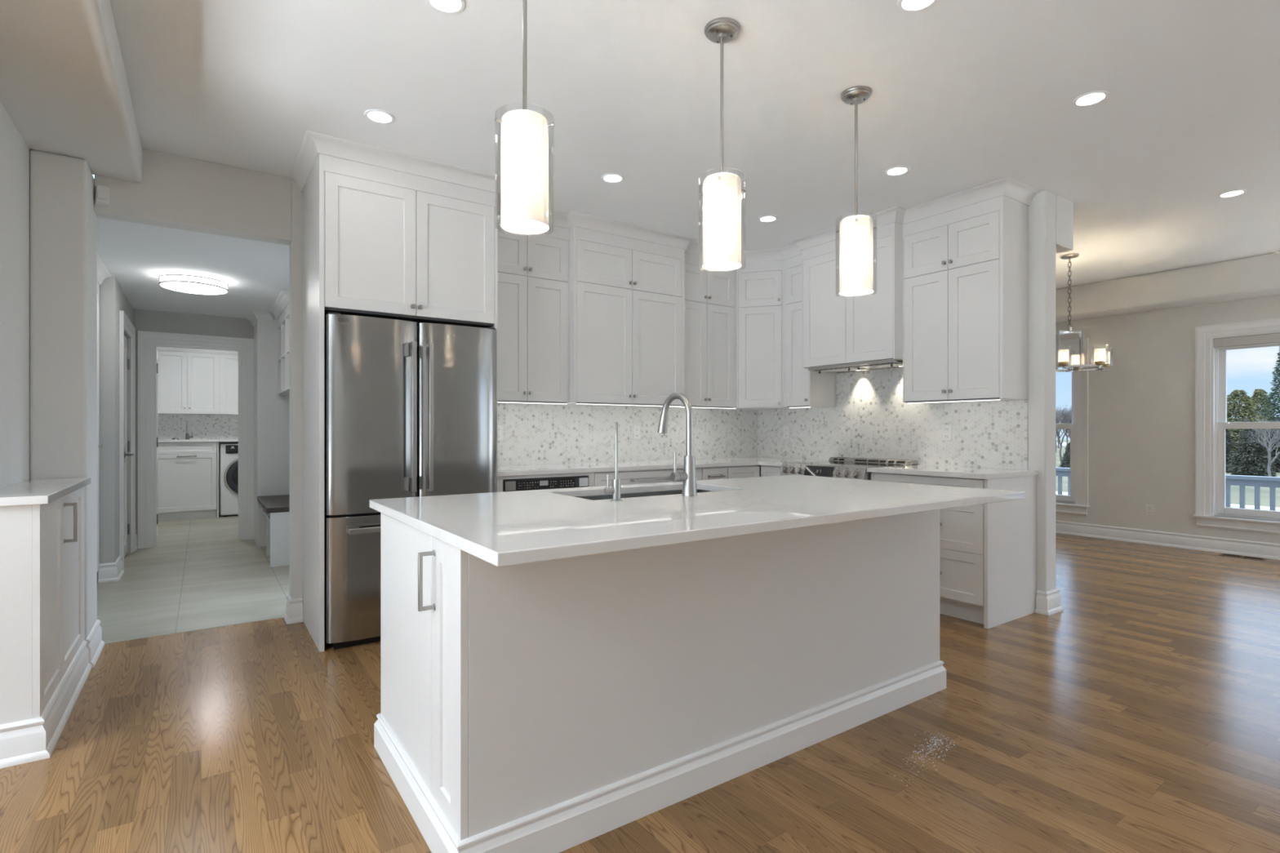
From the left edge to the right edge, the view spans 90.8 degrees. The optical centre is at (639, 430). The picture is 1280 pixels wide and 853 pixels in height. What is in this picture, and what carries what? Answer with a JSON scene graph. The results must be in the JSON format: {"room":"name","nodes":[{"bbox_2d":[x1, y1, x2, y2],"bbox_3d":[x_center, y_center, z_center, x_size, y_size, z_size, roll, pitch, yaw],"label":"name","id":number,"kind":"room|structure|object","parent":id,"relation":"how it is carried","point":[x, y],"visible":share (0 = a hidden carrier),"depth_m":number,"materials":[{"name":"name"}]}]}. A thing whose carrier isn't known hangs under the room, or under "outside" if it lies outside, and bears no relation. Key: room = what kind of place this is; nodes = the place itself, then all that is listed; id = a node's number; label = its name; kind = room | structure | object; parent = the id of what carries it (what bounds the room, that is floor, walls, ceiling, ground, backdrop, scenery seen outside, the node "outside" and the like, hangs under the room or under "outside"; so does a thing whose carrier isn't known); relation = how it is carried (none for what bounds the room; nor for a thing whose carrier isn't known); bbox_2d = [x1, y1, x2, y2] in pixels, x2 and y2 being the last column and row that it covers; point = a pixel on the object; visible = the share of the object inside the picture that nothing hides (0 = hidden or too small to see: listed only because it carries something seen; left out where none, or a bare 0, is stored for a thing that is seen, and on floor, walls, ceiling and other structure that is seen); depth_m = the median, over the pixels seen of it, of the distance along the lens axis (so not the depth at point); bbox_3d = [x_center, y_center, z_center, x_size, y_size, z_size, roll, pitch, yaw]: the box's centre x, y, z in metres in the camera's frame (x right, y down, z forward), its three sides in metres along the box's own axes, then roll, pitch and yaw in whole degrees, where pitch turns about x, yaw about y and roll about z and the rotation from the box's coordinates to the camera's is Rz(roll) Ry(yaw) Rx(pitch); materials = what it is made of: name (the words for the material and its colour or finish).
{"room":"kitchen","nodes":[
{"label":"kitchen","id":0,"kind":"room"},
{"bbox_2d":[0,102,30,488],"bbox_3d":[-2.762,-0.086,2.691,0.120,2.512,1.430,0,0,-35],"label":"wall","id":1,"kind":"structure","parent":0,"point":[14,150],"depth_m":2.76,"materials":[{"name":"paint"}]},
{"bbox_2d":[29,150,97,640],"bbox_3d":[-2.926,-0.086,3.216,0.208,2.512,0.380,0,0,-35],"label":"wall pier","id":2,"kind":"object","parent":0,"point":[63,218],"visible":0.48,"depth_m":3.07,"materials":[{"name":"paint"}]},
{"bbox_2d":[0,0,142,182],"bbox_3d":[-0.660,-1.441,0.014,0.530,0.198,7.975,0,0,-35],"label":"soffit","id":3,"kind":"structure","parent":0,"point":[64,88],"depth_m":2.45,"materials":[{"name":"paint"}]},
{"bbox_2d":[97,275,133,582],"bbox_3d":[-4.806,-0.015,5.394,0.635,2.370,1.600,0,0,-35],"label":"wall","id":4,"kind":"structure","parent":0,"point":[113,299],"depth_m":4.90,"materials":[{"name":"paint"}]},
{"bbox_2d":[97,555,124,582],"bbox_3d":[-4.201,1.099,5.022,0.125,0.142,0.360,0,0,-35],"label":"baseboard","id":5,"kind":"structure","parent":4,"relation":"attached to","point":[113,571],"depth_m":4.89,"materials":[{"name":"paint"}]},
{"bbox_2d":[119,310,135,570],"bbox_3d":[-4.611,0.090,5.656,0.106,2.160,1.110,0,0,-35],"label":"door","id":6,"kind":"structure","parent":4,"relation":"in","point":[125,323],"depth_m":5.87,"materials":[{"name":"paint"}]},
{"bbox_2d":[97,217,289,318],"bbox_3d":[-3.500,-1.250,5.234,2.800,0.100,3.590,0,0,-35],"label":"ceiling","id":7,"kind":"structure","parent":0,"point":[255,273],"depth_m":4.62,"materials":[{"name":"paint"}]},
{"bbox_2d":[158,273,228,294],"bbox_3d":[-3.516,-1.157,4.985,0.452,0.084,0.452,0,0,-35],"label":"ceiling lamp","id":8,"kind":"object","parent":7,"relation":"attached to","point":[183,282],"visible":1,"depth_m":4.88,"materials":[{"name":"white glass"}]},
{"bbox_2d":[133,308,253,548],"bbox_3d":[-4.528,-0.080,6.632,2.500,2.500,0.120,0,0,-35],"label":"wall","id":9,"kind":"structure","parent":0,"point":[144,320],"depth_m":6.46,"materials":[{"name":"paint"}]},
{"bbox_2d":[137,330,253,548],"bbox_3d":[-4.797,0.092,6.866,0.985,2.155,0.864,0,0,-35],"label":"door frame","id":10,"kind":"structure","parent":9,"relation":"in","point":[148,341],"depth_m":6.36,"materials":[{"name":"paint"}]},
{"bbox_2d":[218,441,238,512],"bbox_3d":[-6.109,-0.080,9.004,2.800,2.500,0.100,0,0,-35],"label":"wall","id":11,"kind":"structure","parent":0,"point":[219,442],"depth_m":9.01,"materials":[{"name":"paint"}]},
{"bbox_2d":[156,346,238,414],"bbox_3d":[-6.145,-0.777,8.643,1.350,1.104,0.368,0,0,-35],"label":"wall cabinet","id":12,"kind":"object","parent":11,"relation":"attached to","point":[191,381],"visible":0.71,"depth_m":8.57,"materials":[{"name":"paint"}]},
{"bbox_2d":[93,148,759,599],"bbox_3d":[-0.840,-0.185,4.815,5.042,2.710,0.125,0,0,-35],"label":"wall","id":13,"kind":"structure","parent":0,"point":[177,192],"depth_m":3.70,"materials":[{"name":"paint"}]},
{"bbox_2d":[85,619,104,667],"bbox_3d":[-2.823,1.099,3.276,0.030,0.142,0.400,0,0,-35],"label":"baseboard","id":14,"kind":"structure","parent":13,"relation":"attached to","point":[95,645],"depth_m":3.24,"materials":[{"name":"paint"}]},
{"bbox_2d":[94,184,109,206],"bbox_3d":[-2.834,-1.238,3.331,0.045,0.093,0.056,0,0,43],"label":"sensor","id":15,"kind":"object","parent":13,"relation":"attached to","point":[102,193],"visible":1,"depth_m":3.32,"materials":[{"name":"white plastic"}]},
{"bbox_2d":[284,595,302,624],"bbox_3d":[-2.139,1.099,3.898,0.089,0.142,0.155,0,0,-35],"label":"baseboard","id":16,"kind":"structure","parent":13,"relation":"attached to","point":[294,607],"depth_m":3.85,"materials":[{"name":"paint"}]},
{"bbox_2d":[497,198,569,404],"bbox_3d":[-0.866,-0.865,4.484,0.690,1.350,0.388,0,0,-35],"label":"upper cabinet","id":17,"kind":"object","parent":13,"relation":"attached to","point":[534,269],"depth_m":4.42,"materials":[{"name":"paint"}]},
{"bbox_2d":[553,210,696,407],"bbox_3d":[-0.147,-0.865,4.939,1.148,1.350,0.459,0,0,-35],"label":"upper cabinet","id":18,"kind":"object","parent":13,"relation":"attached to","point":[627,280],"depth_m":4.77,"materials":[{"name":"paint"}]},
{"bbox_2d":[591,404,662,406],"bbox_3d":[-0.061,-0.191,4.816,0.960,0.003,0.003,0,0,-35],"label":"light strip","id":19,"kind":"object","parent":18,"relation":"attached to","point":[592,404],"depth_m":4.79,"materials":[{"name":"white"}]},
{"bbox_2d":[497,403,758,465],"bbox_3d":[-0.058,0.027,5.274,2.915,0.458,0.008,0,0,-35],"label":"backsplash","id":20,"kind":"structure","parent":13,"relation":"attached to","point":[533,433],"depth_m":5.16,"materials":[{"name":"tile"}]},
{"bbox_2d":[669,241,736,408],"bbox_3d":[0.511,-0.865,5.437,0.639,1.350,0.388,0,0,-35],"label":"upper cabinet","id":21,"kind":"object","parent":13,"relation":"attached to","point":[709,295],"depth_m":5.33,"materials":[{"name":"paint"}]},
{"bbox_2d":[0,512,1279,852],"bbox_3d":[-0.260,1.220,4.259,11.620,0.101,14.500,0,0,-35],"label":"floor","id":22,"kind":"structure","parent":0,"point":[1141,714],"depth_m":2.37,"materials":[{"name":"brown wood"}]},
{"bbox_2d":[0,486,91,768],"bbox_3d":[-2.500,0.717,2.632,0.241,0.906,1.064,0,0,-35],"label":"base cabinet","id":23,"kind":"object","parent":22,"relation":"on","point":[45,667],"visible":0.91,"depth_m":2.26,"materials":[{"name":"paint"}]},
{"bbox_2d":[0,477,91,506],"bbox_3d":[-2.508,0.248,2.629,0.224,0.030,1.058,0,0,-35],"label":"countertop","id":24,"kind":"structure","parent":23,"relation":"on","point":[31,491],"depth_m":2.49,"materials":[{"name":"white stone"}]},
{"bbox_2d":[97,253,111,572],"bbox_3d":[-3.836,-0.015,3.988,0.600,2.369,1.805,0,0,-35],"label":"wall","id":25,"kind":"structure","parent":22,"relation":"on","point":[103,273],"depth_m":4.81,"materials":[{"name":"paint"}]},
{"bbox_2d":[157,441,218,520],"bbox_3d":[-6.130,0.662,8.485,0.774,1.016,0.670,0,0,-35],"label":"laundry cabinet","id":26,"kind":"object","parent":22,"relation":"on","point":[188,473],"visible":0.84,"depth_m":8.28,"materials":[{"name":"paint"}]},
{"bbox_2d":[158,439,238,442],"bbox_3d":[-5.874,0.137,8.665,2.580,0.033,0.645,0,0,-35],"label":"countertop","id":27,"kind":"structure","parent":26,"relation":"on","point":[159,440],"depth_m":8.30,"materials":[{"name":"white stone"}]},
{"bbox_2d":[219,443,238,516],"bbox_3d":[-5.542,0.676,8.888,0.620,0.988,0.616,0,0,-35],"label":"washing machine","id":28,"kind":"object","parent":22,"relation":"on","point":[228,452],"visible":0.36,"depth_m":8.54,"materials":[{"name":"white metal"}]},
{"bbox_2d":[246,309,289,546],"bbox_3d":[-3.819,-0.015,6.671,0.547,2.369,0.618,0,0,-35],"label":"tower","id":29,"kind":"object","parent":22,"relation":"on","point":[271,410],"visible":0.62,"depth_m":6.44,"materials":[{"name":"paint"}]},
{"bbox_2d":[257,494,289,567],"bbox_3d":[-3.317,0.916,6.003,0.481,0.508,1.191,0,0,-35],"label":"bench","id":30,"kind":"object","parent":22,"relation":"on","point":[273,511],"visible":0.34,"depth_m":5.47,"materials":[{"name":"white wood"}]},
{"bbox_2d":[289,129,500,652],"bbox_3d":[-1.455,-0.185,3.860,1.129,2.710,0.744,0,0,-35],"label":"tall cabinet","id":31,"kind":"object","parent":22,"relation":"on","point":[390,234],"visible":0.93,"depth_m":3.57,"materials":[{"name":"paint"}]},
{"bbox_2d":[324,311,496,649],"bbox_3d":[-1.420,0.273,3.826,0.944,1.795,0.742,0,0,-35],"label":"refrigerator","id":32,"kind":"object","parent":22,"relation":"on","point":[410,410],"visible":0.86,"depth_m":3.48,"materials":[{"name":"grey metal"}]},
{"bbox_2d":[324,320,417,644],"bbox_3d":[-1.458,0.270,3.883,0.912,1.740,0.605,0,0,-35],"label":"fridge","id":33,"kind":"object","parent":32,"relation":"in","point":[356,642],"depth_m":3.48,"materials":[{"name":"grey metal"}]},
{"bbox_2d":[497,472,594,492],"bbox_3d":[-0.785,0.729,4.393,0.714,0.883,0.628,0,0,-35],"label":"base cabinet","id":34,"kind":"object","parent":22,"relation":"on","point":[591,475],"visible":0.12,"depth_m":4.13,"materials":[{"name":"paint"}]},
{"bbox_2d":[502,475,588,492],"bbox_3d":[-0.743,0.531,4.337,0.616,0.438,0.512,0,0,-35],"label":"microwave oven","id":35,"kind":"object","parent":34,"relation":"in","point":[557,482],"visible":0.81,"depth_m":4.12,"materials":[{"name":"grey metal"}]},
{"bbox_2d":[594,467,702,486],"bbox_3d":[-0.082,0.729,4.856,0.968,0.883,0.669,0,0,-35],"label":"base cabinet","id":36,"kind":"object","parent":22,"relation":"on","point":[654,476],"visible":0.2,"depth_m":4.55,"materials":[{"name":"paint"}]},
{"bbox_2d":[497,457,834,476],"bbox_3d":[0.202,0.271,4.898,2.914,0.030,0.906,0,0,-35],"label":"countertop","id":37,"kind":"structure","parent":36,"relation":"on","point":[572,468],"depth_m":4.70,"materials":[{"name":"white stone"}]},
{"bbox_2d":[373,490,946,852],"bbox_3d":[0.192,0.729,2.595,2.280,0.883,0.917,0,0,-35],"label":"kitchen island","id":38,"kind":"object","parent":22,"relation":"on","point":[555,705],"visible":0.77,"depth_m":1.97,"materials":[{"name":"paint"}]},
{"bbox_2d":[369,475,1024,566],"bbox_3d":[0.305,0.271,2.489,2.322,0.030,1.234,0,0,-35],"label":"island countertop","id":39,"kind":"structure","parent":38,"relation":"on","point":[505,528],"depth_m":2.00,"materials":[{"name":"white stone"}]},
{"bbox_2d":[604,422,622,501],"bbox_3d":[-0.085,0.112,2.330,0.061,0.288,0.143,0,0,17],"label":"tap","id":40,"kind":"object","parent":39,"relation":"on","point":[615,490],"visible":1,"depth_m":2.29,"materials":[{"name":"silver metal"}]},
{"bbox_2d":[610,479,622,501],"bbox_3d":[-0.086,0.216,2.297,0.043,0.079,0.043,0,0,-35],"label":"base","id":41,"kind":"object","parent":40,"relation":"attached to","point":[615,489],"depth_m":2.28,"materials":[{"name":"silver metal"}]},
{"bbox_2d":[577,489,710,500],"bbox_3d":[0.046,0.388,2.694,0.792,0.204,0.384,0,0,-35],"label":"sink","id":42,"kind":"object","parent":39,"relation":"in","point":[669,492],"visible":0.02,"depth_m":2.89,"materials":[{"name":"silver metal"}]},
{"bbox_2d":[657,392,697,496],"bbox_3d":[0.127,0.051,2.544,0.109,0.410,0.229,0,0,-35],"label":"kitchen faucet","id":43,"kind":"object","parent":39,"relation":"on","point":[688,477],"visible":1,"depth_m":2.48,"materials":[{"name":"silver metal"}]},
{"bbox_2d":[681,455,697,496],"bbox_3d":[0.195,0.177,2.488,0.060,0.158,0.060,0,0,-35],"label":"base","id":44,"kind":"object","parent":43,"relation":"attached to","point":[688,475],"depth_m":2.47,"materials":[{"name":"silver metal"}]},
{"bbox_2d":[700,466,727,479],"bbox_3d":[0.424,0.729,5.206,0.262,0.883,0.669,0,0,-35],"label":"base cabinet","id":45,"kind":"object","parent":22,"relation":"on","point":[709,473],"visible":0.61,"depth_m":4.96,"materials":[{"name":"paint"}]},
{"bbox_2d":[725,465,759,478],"bbox_3d":[0.670,0.729,5.401,0.364,0.883,0.629,0,0,-35],"label":"base cabinet","id":46,"kind":"object","parent":22,"relation":"on","point":[747,471],"visible":0.08,"depth_m":5.14,"materials":[{"name":"paint"}]},
{"bbox_2d":[760,465,781,476],"bbox_3d":[1.333,0.729,5.302,0.612,0.883,0.283,0,0,-35],"label":"base cabinet","id":47,"kind":"object","parent":22,"relation":"on","point":[766,471],"visible":0.04,"depth_m":5.16,"materials":[{"name":"paint"}]},
{"bbox_2d":[779,457,917,479],"bbox_3d":[1.565,0.671,4.824,0.723,0.897,0.762,0,0,-35],"label":"range","id":48,"kind":"object","parent":22,"relation":"on","point":[842,467],"visible":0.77,"depth_m":4.73,"materials":[{"name":"silver metal"}]},
{"bbox_2d":[785,460,913,467],"bbox_3d":[1.580,0.259,4.835,0.553,0.012,0.762,0,0,-35],"label":"cooktop","id":49,"kind":"object","parent":48,"relation":"in","point":[826,464],"depth_m":4.76,"materials":[{"name":"silver glass"}]},
{"bbox_2d":[893,729,959,786],"bbox_3d":[1.039,1.169,2.250,0.173,0.002,0.489,0,0,34],"label":"dust","id":50,"kind":"object","parent":22,"relation":"on","point":[935,744],"visible":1,"depth_m":2.33,"materials":[{"name":"white"}]},
{"bbox_2d":[871,472,1036,629],"bbox_3d":[2.059,0.729,4.211,0.659,0.883,0.797,0,0,-35],"label":"base cabinet","id":51,"kind":"object","parent":22,"relation":"on","point":[988,552],"visible":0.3,"depth_m":3.88,"materials":[{"name":"paint"}]},
{"bbox_2d":[866,464,1038,479],"bbox_3d":[2.059,0.271,4.205,0.648,0.030,0.812,0,0,-35],"label":"countertop","id":52,"kind":"structure","parent":51,"relation":"on","point":[918,469],"depth_m":4.03,"materials":[{"name":"white stone"}]},
{"bbox_2d":[110,0,1279,288],"bbox_3d":[1.635,-1.590,1.679,11.800,0.100,8.100,0,0,-35],"label":"ceiling","id":53,"kind":"structure","parent":0,"point":[966,95],"depth_m":2.93,"materials":[{"name":"paint"}]},
{"bbox_2d":[364,108,395,123],"bbox_3d":[-1.275,-1.537,3.094,0.140,0.006,0.140,0,0,-35],"label":"recessed light","id":54,"kind":"object","parent":53,"relation":"in","point":[379,116],"visible":1,"depth_m":3.09,"materials":[{"name":"paint"}]},
{"bbox_2d":[426,0,466,13],"bbox_3d":[-0.696,-1.537,2.261,0.140,0.006,0.140,0,0,-35],"label":"recessed light","id":55,"kind":"object","parent":53,"relation":"in","point":[449,6],"visible":1,"depth_m":2.28,"materials":[{"name":"white plastic"}]},
{"bbox_2d":[494,0,554,234],"bbox_3d":[-0.362,-1.082,1.955,0.190,0.914,0.184,0,0,-35],"label":"pendant lamp","id":56,"kind":"object","parent":53,"relation":"hanging from","point":[524,133],"visible":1,"depth_m":1.90,"materials":[{"name":"white glass"}]},
{"bbox_2d":[501,219,547,233],"bbox_3d":[-0.357,-0.634,1.957,0.142,0.002,0.142,0,0,-21],"label":"diffuser","id":57,"kind":"object","parent":56,"relation":"attached to","point":[517,226],"depth_m":1.95,"materials":[{"name":"white glass"}]},
{"bbox_2d":[600,173,623,182],"bbox_3d":[-0.167,-1.537,3.849,0.140,0.006,0.140,0,0,-35],"label":"recessed light","id":58,"kind":"object","parent":53,"relation":"in","point":[609,177],"visible":1,"depth_m":3.84,"materials":[{"name":"white"}]},
{"bbox_2d":[700,17,746,271],"bbox_3d":[0.311,-1.082,2.417,0.184,0.914,0.190,0,0,19],"label":"pendant lamp","id":59,"kind":"object","parent":53,"relation":"hanging from","point":[722,191],"visible":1,"depth_m":2.37,"materials":[{"name":"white glass"}]},
{"bbox_2d":[703,261,740,270],"bbox_3d":[0.314,-0.634,2.421,0.142,0.002,0.142,0,0,-28],"label":"diffuser","id":60,"kind":"object","parent":59,"relation":"attached to","point":[710,265],"depth_m":2.43,"materials":[{"name":"white glass"}]},
{"bbox_2d":[758,215,777,222],"bbox_3d":[0.930,-1.537,4.589,0.140,0.006,0.140,0,0,-35],"label":"recessed light","id":61,"kind":"object","parent":53,"relation":"in","point":[766,218],"visible":1,"depth_m":4.58,"materials":[{"name":"white"}]},
{"bbox_2d":[835,85,876,296],"bbox_3d":[0.984,-1.082,2.883,0.184,0.914,0.190,0,0,24],"label":"pendant lamp","id":62,"kind":"object","parent":53,"relation":"hanging from","point":[855,232],"visible":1,"depth_m":2.83,"materials":[{"name":"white glass"}]},
{"bbox_2d":[840,288,872,295],"bbox_3d":[0.988,-0.634,2.887,0.142,0.002,0.142,0,0,-18],"label":"diffuser","id":63,"kind":"object","parent":62,"relation":"attached to","point":[842,291],"depth_m":2.89,"materials":[{"name":"white glass"}]},
{"bbox_2d":[884,165,910,175],"bbox_3d":[1.524,-1.537,3.742,0.140,0.006,0.140,0,0,-35],"label":"recessed light","id":64,"kind":"object","parent":53,"relation":"in","point":[898,170],"visible":1,"depth_m":3.74,"materials":[{"name":"white"}]},
{"bbox_2d":[897,0,936,12],"bbox_3d":[0.993,-1.537,2.252,0.140,0.006,0.140,0,0,-35],"label":"recessed light","id":65,"kind":"object","parent":53,"relation":"in","point":[908,6],"visible":1,"depth_m":2.28,"materials":[{"name":"white"}]},
{"bbox_2d":[1055,253,1110,373],"bbox_3d":[3.775,-1.027,5.550,0.644,1.024,0.630,0,0,-35],"label":"chandelier","id":66,"kind":"object","parent":53,"relation":"hanging from","point":[1102,357],"visible":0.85,"depth_m":5.49,"materials":[{"name":"silver metal"}]},
{"bbox_2d":[1072,89,1109,106],"bbox_3d":[2.088,-1.537,2.927,0.140,0.006,0.140,0,0,-35],"label":"recessed light","id":67,"kind":"object","parent":53,"relation":"in","point":[1091,98],"visible":1,"depth_m":2.92,"materials":[{"name":"white"}]},
{"bbox_2d":[1055,252,1279,323],"bbox_3d":[6.210,-1.383,4.768,0.400,0.315,7.975,0,0,-35],"label":"soffit","id":68,"kind":"object","parent":53,"relation":"attached to","point":[1258,276],"depth_m":6.04,"materials":[{"name":"paint"}]},
{"bbox_2d":[1217,189,1246,197],"bbox_3d":[3.842,-1.537,4.099,0.140,0.006,0.140,0,0,-35],"label":"recessed light","id":69,"kind":"object","parent":53,"relation":"in","point":[1236,192],"visible":1,"depth_m":4.09,"materials":[{"name":"white"}]},
{"bbox_2d":[759,190,1055,591],"bbox_3d":[1.929,-0.185,5.114,0.152,2.710,2.535,0,0,-35],"label":"wall partition","id":70,"kind":"structure","parent":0,"point":[1042,209],"depth_m":4.06,"materials":[{"name":"paint"}]},
{"bbox_2d":[720,248,801,409],"bbox_3d":[1.077,-0.868,5.666,0.619,1.344,0.656,0,0,-35],"label":"upper cabinet","id":71,"kind":"object","parent":70,"relation":"attached to","point":[760,275],"visible":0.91,"depth_m":5.46,"materials":[{"name":"paint"}]},
{"bbox_2d":[780,243,835,408],"bbox_3d":[1.411,-0.868,5.372,0.404,1.344,0.313,0,0,-35],"label":"upper cabinet","id":72,"kind":"object","parent":70,"relation":"attached to","point":[802,387],"visible":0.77,"depth_m":5.30,"materials":[{"name":"paint"}]},
{"bbox_2d":[789,205,906,368],"bbox_3d":[1.696,-1.020,4.873,0.502,1.038,0.972,0,0,-35],"label":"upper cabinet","id":73,"kind":"object","parent":70,"relation":"attached to","point":[837,329],"visible":0.68,"depth_m":4.72,"materials":[{"name":"paint"}]},
{"bbox_2d":[808,360,902,373],"bbox_3d":[1.733,-0.479,4.885,0.385,0.042,0.765,0,0,-35],"label":"range hood","id":74,"kind":"object","parent":73,"relation":"attached to","point":[887,364],"visible":0.91,"depth_m":4.83,"materials":[{"name":"silver metal"}]},
{"bbox_2d":[758,367,1027,470],"bbox_3d":[1.835,-0.123,5.107,0.008,0.758,2.420,0,0,-35],"label":"backsplash","id":75,"kind":"structure","parent":70,"relation":"attached to","point":[870,419],"depth_m":4.92,"materials":[{"name":"tile"}]},
{"bbox_2d":[942,424,951,440],"bbox_3d":[2.211,0.017,4.549,0.009,0.116,0.072,0,0,-35],"label":"wall outlet","id":76,"kind":"object","parent":75,"relation":"attached to","point":[946,428],"visible":1,"depth_m":4.55,"materials":[{"name":"white plastic"}]},
{"bbox_2d":[902,176,1039,404],"bbox_3d":[2.188,-0.865,4.249,0.404,1.350,0.754,0,0,-35],"label":"upper cabinet","id":77,"kind":"object","parent":70,"relation":"attached to","point":[966,252],"depth_m":4.11,"materials":[{"name":"paint"}]},
{"bbox_2d":[1035,588,1063,615],"bbox_3d":[1.959,1.099,5.071,0.212,0.142,2.490,0,0,-35],"label":"baseboard","id":78,"kind":"structure","parent":70,"relation":"attached to","point":[1048,602],"depth_m":4.04,"materials":[{"name":"paint"}]},
{"bbox_2d":[1055,194,1073,253],"bbox_3d":[2.098,-1.379,5.230,0.258,0.323,2.535,0,0,-35],"label":"wall","id":79,"kind":"structure","parent":0,"point":[1064,207],"depth_m":4.19,"materials":[{"name":"paint"}]},
{"bbox_2d":[1055,294,1279,543],"bbox_3d":[6.413,-0.185,4.985,0.180,2.710,8.100,0,0,-35],"label":"wall","id":80,"kind":"structure","parent":0,"point":[1141,407],"depth_m":6.52,"materials":[{"name":"paint"}]},
{"bbox_2d":[1055,337,1089,515],"bbox_3d":[4.600,-0.038,7.528,0.188,1.957,1.354,0,0,-35],"label":"window","id":81,"kind":"structure","parent":80,"relation":"in","point":[1077,499],"depth_m":7.04,"materials":[{"name":"paint"}]},
{"bbox_2d":[1055,520,1279,559],"bbox_3d":[6.335,1.099,4.913,0.030,0.142,7.870,0,0,-35],"label":"baseboard","id":82,"kind":"structure","parent":80,"relation":"attached to","point":[1209,544],"depth_m":6.33,"materials":[{"name":"paint"}]},
{"bbox_2d":[1192,317,1279,534],"bbox_3d":[5.875,-0.038,5.685,0.188,1.957,1.354,0,0,-35],"label":"window","id":83,"kind":"structure","parent":80,"relation":"in","point":[1211,362],"depth_m":6.11,"materials":[{"name":"paint"}]},
{"bbox_2d":[1213,333,1279,348],"bbox_3d":[5.858,-0.837,5.673,0.038,0.097,1.060,0,0,-35],"label":"roller shade","id":84,"kind":"object","parent":83,"relation":"attached to","point":[1266,339],"visible":1,"depth_m":5.91,"materials":[{"name":"fabric"}]},
{"bbox_2d":[1055,440,1279,507],"bbox_3d":[52.087,2.270,72.524,151.800,0.200,240.000,0,0,-35],"label":"ground","id":85,"kind":"structure","parent":0,"point":[1234,490],"depth_m":22.34,"materials":[{"name":"white snow"}]},
{"bbox_2d":[1055,404,1071,462],"bbox_3d":[29.135,0.167,43.981,2.851,4.022,3.827,0,0,-35],"label":"bare tree","id":86,"kind":"object","parent":85,"relation":"on","point":[1064,417],"visible":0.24,"depth_m":43.75,"materials":[{"name":"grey plant"}]},
{"bbox_2d":[1058,442,1070,467],"bbox_3d":[23.204,1.434,34.049,1.166,1.691,1.263,0,0,29],"label":"evergreen tree","id":87,"kind":"object","parent":85,"relation":"on","point":[1065,461],"visible":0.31,"depth_m":33.95,"materials":[{"name":"green plant"}]},
{"bbox_2d":[1055,491,1279,511],"bbox_3d":[8.598,2.139,29.413,1.090,0.059,87.588,0,0,-35],"label":"snow","id":88,"kind":"object","parent":85,"relation":"on","point":[1249,507],"visible":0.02,"depth_m":17.41,"materials":[{"name":"snow"}]},
{"bbox_2d":[1225,428,1237,472],"bbox_3d":[30.421,0.987,32.952,1.646,2.658,1.724,0,0,-32],"label":"evergreen tree","id":89,"kind":"object","parent":85,"relation":"on","point":[1229,451],"visible":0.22,"depth_m":32.64,"materials":[{"name":"green plant"}]},
{"bbox_2d":[1226,389,1275,469],"bbox_3d":[34.131,0.072,35.882,3.820,4.830,3.682,0,0,-1],"label":"evergreen tree","id":90,"kind":"object","parent":85,"relation":"on","point":[1247,410],"visible":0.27,"depth_m":35.66,"materials":[{"name":"green plant"}]},
{"bbox_2d":[1226,428,1276,476],"bbox_3d":[28.514,1.029,29.433,1.807,2.558,1.875,0,0,18],"label":"evergreen tree","id":91,"kind":"object","parent":85,"relation":"on","point":[1246,465],"visible":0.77,"depth_m":29.27,"materials":[{"name":"green plant"}]},
{"bbox_2d":[1239,388,1275,433],"bbox_3d":[41.247,-0.123,41.887,3.351,5.337,3.685,0,0,5],"label":"evergreen tree","id":92,"kind":"object","parent":85,"relation":"on","point":[1260,393],"visible":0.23,"depth_m":41.78,"materials":[{"name":"green plant"}]},
{"bbox_2d":[1236,415,1279,476],"bbox_3d":[27.073,0.719,26.807,2.384,2.919,3.056,0,0,25],"label":"bare tree","id":93,"kind":"object","parent":85,"relation":"on","point":[1275,439],"visible":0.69,"depth_m":27.15,"materials":[{"name":"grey plant"}]},
{"bbox_2d":[1257,346,1279,439],"bbox_3d":[37.783,-1.458,37.176,3.326,7.760,3.454,0,0,29],"label":"evergreen tree","id":94,"kind":"object","parent":85,"relation":"on","point":[1277,367],"visible":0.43,"depth_m":37.14,"materials":[{"name":"green plant"}]},
{"bbox_2d":[1262,428,1279,472],"bbox_3d":[33.342,0.946,32.979,2.319,2.796,2.119,0,0,-37],"label":"bare tree","id":95,"kind":"object","parent":85,"relation":"on","point":[1276,464],"visible":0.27,"depth_m":32.74,"materials":[{"name":"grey plant"}]},
{"bbox_3d":[-2.734,-0.015,5.691,0.120,2.370,3.470,0,0,-35],"label":"wall","id":96,"kind":"structure","parent":0,"visible":0},
{"bbox_2d":[269,289,289,395],"bbox_3d":[-3.257,-0.782,6.009,0.377,0.834,1.249,0,0,-35],"label":"cubby shelf","id":97,"kind":"object","parent":96,"relation":"attached to","point":[280,308],"visible":0.34,"depth_m":6.04,"materials":[{"name":"paint"}]},
{"bbox_3d":[-6.402,-0.080,7.056,0.100,2.500,2.710,0,0,-35],"label":"wall","id":98,"kind":"structure","parent":0,"visible":0},
{"bbox_2d":[157,413,238,439],"bbox_3d":[-6.060,-0.065,8.934,2.580,0.370,0.010,0,0,-35],"label":"backsplash","id":99,"kind":"structure","parent":98,"relation":"attached to","point":[170,426],"depth_m":8.85,"materials":[{"name":"tile"}]},
{"label":"outside","id":100,"kind":"structure","parent":0,"visible":0},
{"bbox_3d":[5.940,1.535,6.846,1.160,0.070,10.500,0,0,-35],"label":"deck","id":101,"kind":"object","parent":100,"visible":0},
{"bbox_2d":[1055,467,1279,511],"bbox_3d":[6.339,0.996,7.183,0.110,1.008,10.200,0,0,-35],"label":"deck railing","id":102,"kind":"object","parent":101,"relation":"on","point":[1242,481],"visible":0.09,"depth_m":6.84,"materials":[{"name":"paint"}]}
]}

